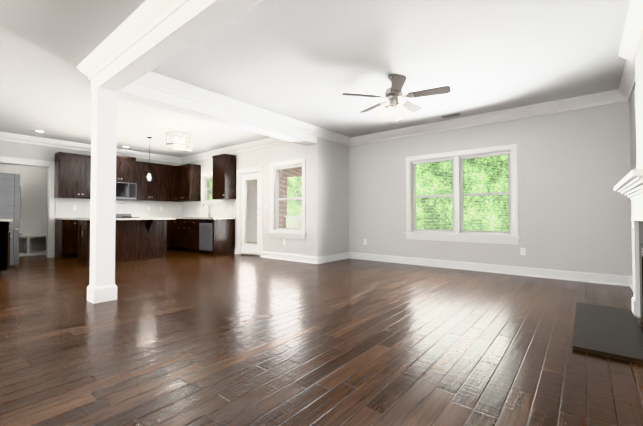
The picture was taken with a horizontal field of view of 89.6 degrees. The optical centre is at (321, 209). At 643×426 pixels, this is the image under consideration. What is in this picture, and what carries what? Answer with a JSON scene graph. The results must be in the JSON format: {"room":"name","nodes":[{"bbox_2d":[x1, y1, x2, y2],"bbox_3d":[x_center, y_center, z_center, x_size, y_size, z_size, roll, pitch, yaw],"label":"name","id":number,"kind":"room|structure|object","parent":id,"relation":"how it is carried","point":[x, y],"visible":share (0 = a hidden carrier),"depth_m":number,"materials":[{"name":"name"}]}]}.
{"room":"empty living room","nodes":[
{"label":"empty living room","id":0,"kind":"room"},
{"bbox_2d":[0,140,179,256],"bbox_3d":[-5.866,-0.302,8.049,0.150,2.840,4.860,-1,-1,39],"label":"wall","id":1,"kind":"structure","parent":0,"point":[7,148],"depth_m":7.31,"materials":[{"name":"grey paint"}]},
{"bbox_2d":[0,156,54,257],"bbox_3d":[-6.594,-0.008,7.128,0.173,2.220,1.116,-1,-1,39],"label":"door frame","id":2,"kind":"structure","parent":1,"relation":"attached to","point":[37,208],"depth_m":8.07,"materials":[{"name":"white"}]},
{"bbox_2d":[54,152,90,199],"bbox_3d":[-5.803,-0.769,7.742,0.337,1.002,0.850,-1,-1,39],"label":"upper cabinet","id":3,"kind":"object","parent":1,"relation":"attached to","point":[72,174],"depth_m":7.52,"materials":[{"name":"brown wood"}]},
{"bbox_2d":[0,132,179,162],"bbox_3d":[-5.753,-1.524,7.998,0.115,0.160,4.590,-1,-1,39],"label":"crown molding","id":4,"kind":"structure","parent":1,"relation":"attached to","point":[12,137],"depth_m":7.70,"materials":[{"name":"white wood"}]},
{"bbox_2d":[116,180,131,199],"bbox_3d":[-5.305,-0.515,8.280,0.428,0.492,0.568,-1,-1,39],"label":"microwave","id":5,"kind":"object","parent":1,"relation":"attached to","point":[123,187],"depth_m":8.31,"materials":[{"name":"silver metal"}]},
{"bbox_2d":[116,156,135,179],"bbox_3d":[-5.283,-1.023,8.388,0.337,0.652,0.760,-1,-1,39],"label":"upper cabinet","id":6,"kind":"object","parent":1,"relation":"attached to","point":[125,166],"depth_m":8.39,"materials":[{"name":"brown wood"}]},
{"bbox_2d":[136,161,159,199],"bbox_3d":[-4.792,-0.747,8.989,0.337,1.002,0.801,-1,-1,39],"label":"upper cabinet","id":7,"kind":"object","parent":1,"relation":"attached to","point":[145,190],"depth_m":8.81,"materials":[{"name":"brown wood"}]},
{"bbox_2d":[160,164,175,203],"bbox_3d":[-4.457,-0.741,9.364,0.384,1.002,0.435,-1,-1,39],"label":"upper cabinet","id":8,"kind":"object","parent":1,"relation":"attached to","point":[167,172],"depth_m":9.25,"materials":[{"name":"brown wood"}]},
{"bbox_2d":[180,137,323,256],"bbox_3d":[-2.186,-0.298,8.317,5.530,2.840,0.150,-1,-1,39],"label":"wall","id":9,"kind":"structure","parent":0,"point":[313,245],"depth_m":6.90,"materials":[{"name":"grey paint"}]},
{"bbox_2d":[172,200,179,203],"bbox_3d":[-4.220,-0.725,9.655,0.382,0.980,0.337,-1,-1,39],"label":"upper cabinet","id":10,"kind":"object","parent":9,"relation":"attached to","point":[173,201],"depth_m":9.60,"materials":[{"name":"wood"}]},
{"bbox_2d":[176,165,191,203],"bbox_3d":[-3.969,-0.740,9.418,0.423,1.002,0.389,-1,-1,39],"label":"upper cabinet","id":11,"kind":"object","parent":9,"relation":"attached to","point":[179,169],"depth_m":9.35,"materials":[{"name":"brown wood"}]},
{"bbox_2d":[184,164,199,199],"bbox_3d":[-3.714,-0.743,9.245,0.423,1.002,0.337,-1,-1,39],"label":"upper cabinet","id":12,"kind":"object","parent":9,"relation":"attached to","point":[191,171],"depth_m":9.10,"materials":[{"name":"brown wood"}]},
{"bbox_2d":[204,175,212,200],"bbox_3d":[-2.990,-0.567,8.973,0.740,0.740,0.150,-1,-1,39],"label":"window","id":13,"kind":"structure","parent":9,"relation":"in","point":[207,195],"depth_m":9.10,"materials":[{"name":"white wood"}]},
{"bbox_2d":[200,172,220,206],"bbox_3d":[-3.044,-0.546,8.907,0.976,0.960,0.080,-1,-1,39],"label":"window frame","id":14,"kind":"structure","parent":9,"relation":"attached to","point":[211,204],"depth_m":9.06,"materials":[{"name":"white wood"}]},
{"bbox_2d":[212,156,235,199],"bbox_3d":[-2.470,-0.800,8.237,0.540,1.082,0.337,-1,-1,39],"label":"upper cabinet","id":15,"kind":"object","parent":9,"relation":"attached to","point":[224,167],"depth_m":8.09,"materials":[{"name":"brown wood"}]},
{"bbox_2d":[180,137,289,162],"bbox_3d":[-2.323,-1.519,8.280,5.090,0.160,0.115,-1,-1,39],"label":"crown molding","id":16,"kind":"structure","parent":9,"relation":"attached to","point":[271,141],"depth_m":8.11,"materials":[{"name":"white wood"}]},
{"bbox_2d":[237,166,262,256],"bbox_3d":[-1.694,0.056,7.917,0.978,2.118,0.203,-1,-1,39],"label":"door frame","id":17,"kind":"structure","parent":9,"relation":"attached to","point":[258,169],"depth_m":8.08,"materials":[{"name":"white wood"}]},
{"bbox_2d":[241,172,259,254],"bbox_3d":[-1.714,0.097,7.895,0.746,1.976,0.106,-1,-1,39],"label":"patio door","id":18,"kind":"structure","parent":9,"relation":"in","point":[252,247],"depth_m":7.93,"materials":[{"name":"painted wood"},{"name":"glass"}]},
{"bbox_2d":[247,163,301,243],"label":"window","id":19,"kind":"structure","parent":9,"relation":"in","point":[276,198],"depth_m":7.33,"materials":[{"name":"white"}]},
{"bbox_2d":[268,158,306,238],"bbox_3d":[-0.748,-0.218,7.040,1.126,1.680,0.080,-1,-1,39],"label":"window frame","id":20,"kind":"structure","parent":9,"relation":"attached to","point":[292,235],"depth_m":6.91,"materials":[{"name":"white wood"}]},
{"bbox_2d":[262,251,318,263],"bbox_3d":[-0.726,1.030,6.996,1.683,0.140,0.028,-1,-1,39],"label":"baseboard","id":21,"kind":"structure","parent":9,"relation":"attached to","point":[281,256],"depth_m":6.92,"materials":[{"name":"white wood"}]},
{"bbox_2d":[0,0,629,156],"bbox_3d":[-3.155,-1.740,4.113,11.950,0.140,10.220,-1,-1,39],"label":"ceiling","id":22,"kind":"structure","parent":0,"point":[311,62],"depth_m":3.82,"materials":[{"name":"grey paint"}]},
{"bbox_2d":[0,0,145,66],"bbox_3d":[-2.419,-1.726,0.275,5.075,0.020,4.885,-1,-1,39],"label":"ceiling","id":23,"kind":"structure","parent":22,"relation":"attached to","point":[75,33],"depth_m":2.88,"materials":[{"name":"grey paint"}]},
{"bbox_2d":[146,137,152,180],"bbox_3d":[-3.841,-1.124,7.234,0.144,0.984,0.144,-1,-1,39],"label":"pendant light","id":24,"kind":"object","parent":22,"relation":"hanging from","point":[149,176],"visible":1,"depth_m":7.23,"materials":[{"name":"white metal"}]},
{"bbox_2d":[165,123,192,148],"bbox_3d":[-2.697,-1.413,6.157,0.482,0.443,0.482,-1,-1,39],"label":"chandelier","id":25,"kind":"object","parent":22,"relation":"hanging from","point":[182,138],"visible":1,"depth_m":6.13,"materials":[{"name":"silver metal"}]},
{"bbox_2d":[91,0,316,145],"bbox_3d":[0.426,-1.528,3.691,4.960,0.300,3.780,-1,-1,39],"label":"beams","id":26,"kind":"structure","parent":22,"relation":"attached to","point":[188,24],"depth_m":3.18,"materials":[{"name":"white paint"}]},
{"bbox_2d":[77,0,189,79],"bbox_3d":[-0.845,-1.623,2.216,5.075,0.160,0.115,-1,-1,39],"label":"crown molding","id":27,"kind":"structure","parent":26,"relation":"attached to","point":[144,19],"depth_m":2.93,"materials":[{"name":"white"}]},
{"bbox_2d":[342,74,450,123],"bbox_3d":[0.945,-1.370,4.104,1.289,0.599,1.254,-1,-1,39],"label":"ceiling fan","id":28,"kind":"object","parent":22,"relation":"hanging from","point":[393,94],"visible":1,"depth_m":3.99,"materials":[{"name":"silver metal"}]},
{"bbox_2d":[439,112,461,118],"bbox_3d":[2.255,-1.638,5.648,0.340,0.010,0.170,-1,-1,39],"label":"ceiling vent","id":29,"kind":"object","parent":22,"relation":"in","point":[451,115],"visible":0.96,"depth_m":5.63,"materials":[{"name":"grey metal"}]},
{"bbox_2d":[0,250,642,425],"bbox_3d":[-3.155,1.109,4.064,11.950,0.120,10.220,-1,-1,39],"label":"floor","id":30,"kind":"structure","parent":0,"point":[178,338],"depth_m":2.38,"materials":[{"name":"brown wood"}]},
{"bbox_2d":[0,220,11,276],"bbox_3d":[-5.379,0.627,5.120,0.465,0.880,0.607,-1,-1,39],"label":"base cabinet","id":31,"kind":"object","parent":30,"relation":"on","point":[5,225],"depth_m":5.17,"materials":[{"name":"brown wood"}]},
{"bbox_2d":[0,173,21,276],"bbox_3d":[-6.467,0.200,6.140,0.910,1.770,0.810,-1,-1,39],"label":"fridge","id":32,"kind":"object","parent":30,"relation":"on","point":[7,180],"depth_m":6.13,"materials":[{"name":"silver metal"}]},
{"bbox_2d":[19,186,46,256],"bbox_3d":[-7.209,0.245,7.931,0.440,1.742,1.880,-1,-1,39],"label":"bench","id":33,"kind":"object","parent":30,"relation":"on","point":[32,245],"visible":0.4,"depth_m":8.02,"materials":[{"name":"white"}]},
{"bbox_2d":[55,220,75,259],"bbox_3d":[-5.668,0.671,7.659,0.620,0.880,0.869,-1,-1,39],"label":"base cabinet","id":34,"kind":"object","parent":30,"relation":"on","point":[65,242],"depth_m":7.26,"materials":[{"name":"brown wood"}]},
{"bbox_2d":[56,216,89,219],"bbox_3d":[-4.982,0.222,8.505,0.630,0.047,3.055,-1,-1,39],"label":"countertop","id":35,"kind":"structure","parent":34,"relation":"on","point":[57,217],"depth_m":7.50,"materials":[{"name":"white stone"}]},
{"bbox_2d":[87,87,116,303],"bbox_3d":[-2.534,-0.166,3.763,0.234,2.420,0.234,-1,-1,39],"label":"column","id":36,"kind":"structure","parent":30,"relation":"on","point":[102,287],"depth_m":3.69,"materials":[{"name":"white paint"}]},
{"bbox_2d":[76,220,167,264],"bbox_3d":[-4.291,0.661,7.083,0.572,0.880,1.552,-1,-1,39],"label":"kitchen island","id":37,"kind":"object","parent":30,"relation":"on","point":[134,239],"depth_m":6.98,"materials":[{"name":"brown wood"}]},
{"bbox_2d":[116,216,175,219],"bbox_3d":[-4.179,0.202,7.008,0.930,0.035,1.640,-1,-1,39],"label":"countertop","id":38,"kind":"structure","parent":37,"relation":"on","point":[117,217],"depth_m":7.97,"materials":[{"name":"white stone"}]},
{"bbox_2d":[168,220,179,250],"bbox_3d":[-3.805,0.695,9.077,0.537,0.880,0.674,-1,-1,39],"label":"base cabinet","id":39,"kind":"object","parent":30,"relation":"on","point":[174,228],"depth_m":8.97,"materials":[{"name":"brown wood"}]},
{"bbox_2d":[180,220,191,251],"bbox_3d":[-3.436,0.691,8.819,0.592,0.880,0.610,-1,-1,39],"label":"base cabinet","id":40,"kind":"object","parent":30,"relation":"on","point":[185,225],"depth_m":8.56,"materials":[{"name":"brown wood"}]},
{"bbox_2d":[192,220,199,252],"bbox_3d":[-3.089,0.686,8.538,0.533,0.880,0.610,-1,-1,39],"label":"base cabinet","id":41,"kind":"object","parent":30,"relation":"on","point":[195,223],"depth_m":8.26,"materials":[{"name":"brown wood"}]},
{"bbox_2d":[200,220,234,255],"bbox_3d":[-2.652,0.680,8.184,0.708,0.880,0.610,-1,-1,39],"label":"base cabinet","id":42,"kind":"object","parent":30,"relation":"on","point":[217,237],"depth_m":7.94,"materials":[{"name":"brown wood"}]},
{"bbox_2d":[176,216,235,219],"bbox_3d":[-3.157,0.229,8.588,2.050,0.035,0.630,-1,-1,39],"label":"countertop","id":43,"kind":"structure","parent":42,"relation":"on","point":[177,217],"depth_m":8.45,"materials":[{"name":"white stone"}]},
{"bbox_2d":[572,169,642,363],"bbox_3d":[2.664,0.387,2.648,0.950,1.275,1.700,-1,-1,39],"label":"fireplace","id":44,"kind":"object","parent":30,"relation":"on","point":[611,332],"visible":1,"depth_m":2.77,"materials":[{"name":"white painted wood"},{"name":"slate"},{"name":"black metal"}]},
{"bbox_2d":[324,139,347,255],"bbox_3d":[0.252,-0.319,7.069,0.170,2.840,0.960,-1,-1,39],"label":"wall","id":45,"kind":"structure","parent":0,"point":[335,154],"depth_m":7.00,"materials":[{"name":"grey paint"}]},
{"bbox_2d":[133,72,351,145],"bbox_3d":[-0.765,-1.565,5.610,0.115,0.160,4.580,-1,-1,39],"label":"crown molding","id":46,"kind":"structure","parent":45,"relation":"attached to","point":[154,80],"depth_m":4.87,"materials":[{"name":"white wood"}]},
{"bbox_2d":[319,252,349,263],"bbox_3d":[0.272,1.028,6.913,0.028,0.140,1.080,-1,-1,39],"label":"baseboard","id":47,"kind":"structure","parent":45,"relation":"attached to","point":[335,257],"depth_m":6.90,"materials":[{"name":"white wood"}]},
{"bbox_2d":[348,102,623,275],"bbox_3d":[2.432,-0.337,6.042,4.810,2.840,0.150,-1,-1,39],"label":"wall","id":48,"kind":"structure","parent":0,"point":[576,167],"depth_m":5.16,"materials":[{"name":"grey paint"}]},
{"bbox_2d":[411,150,511,235],"bbox_3d":[2.511,-0.263,5.972,1.760,1.430,0.156,-1,-1,39],"label":"living room window","id":49,"kind":"structure","parent":48,"relation":"in","point":[457,194],"depth_m":5.90,"materials":[{"name":"white"}]},
{"bbox_2d":[404,144,520,244],"bbox_3d":[2.460,-0.242,5.908,1.996,1.650,0.080,-1,-1,39],"label":"window frame","id":50,"kind":"structure","parent":48,"relation":"attached to","point":[513,239],"depth_m":5.71,"materials":[{"name":"white wood"}]},
{"bbox_2d":[352,88,619,145],"bbox_3d":[2.418,-1.559,5.903,4.410,0.160,0.115,-1,-1,39],"label":"crown molding","id":51,"kind":"structure","parent":48,"relation":"attached to","point":[612,96],"depth_m":5.41,"materials":[{"name":"white wood"}]},
{"bbox_2d":[350,252,628,286],"bbox_3d":[2.438,1.011,5.899,4.670,0.140,0.028,-1,-1,39],"label":"baseboard","id":52,"kind":"structure","parent":48,"relation":"attached to","point":[610,279],"depth_m":5.38,"materials":[{"name":"white wood"}]},
{"bbox_2d":[520,248,525,254],"bbox_3d":[3.263,0.680,5.248,0.072,0.120,0.007,-1,-1,39],"label":"electrical outlet plate","id":53,"kind":"object","parent":48,"relation":"attached to","point":[522,251],"depth_m":5.25,"materials":[{"name":"white plastic"}]},
{"bbox_2d":[620,39,642,276],"bbox_3d":[1.281,-0.432,0.494,0.530,2.840,10.220,-1,-1,39],"label":"wall","id":54,"kind":"structure","parent":0,"point":[631,112],"depth_m":4.46,"materials":[{"name":"grey paint"}]},
{"bbox_2d":[629,276,632,290],"bbox_3d":[3.752,0.975,3.835,0.028,0.140,1.480,-1,-1,39],"label":"baseboard","id":55,"kind":"structure","parent":54,"relation":"attached to","point":[630,277],"depth_m":4.38,"materials":[{"name":"white wood"}]},
{"label":"outside","id":56,"kind":"structure","parent":0,"visible":0},
{"bbox_2d":[209,155,508,230],"bbox_3d":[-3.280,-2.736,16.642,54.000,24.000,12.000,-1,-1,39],"label":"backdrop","id":57,"kind":"structure","parent":56,"point":[447,212],"depth_m":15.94,"materials":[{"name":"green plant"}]}
]}

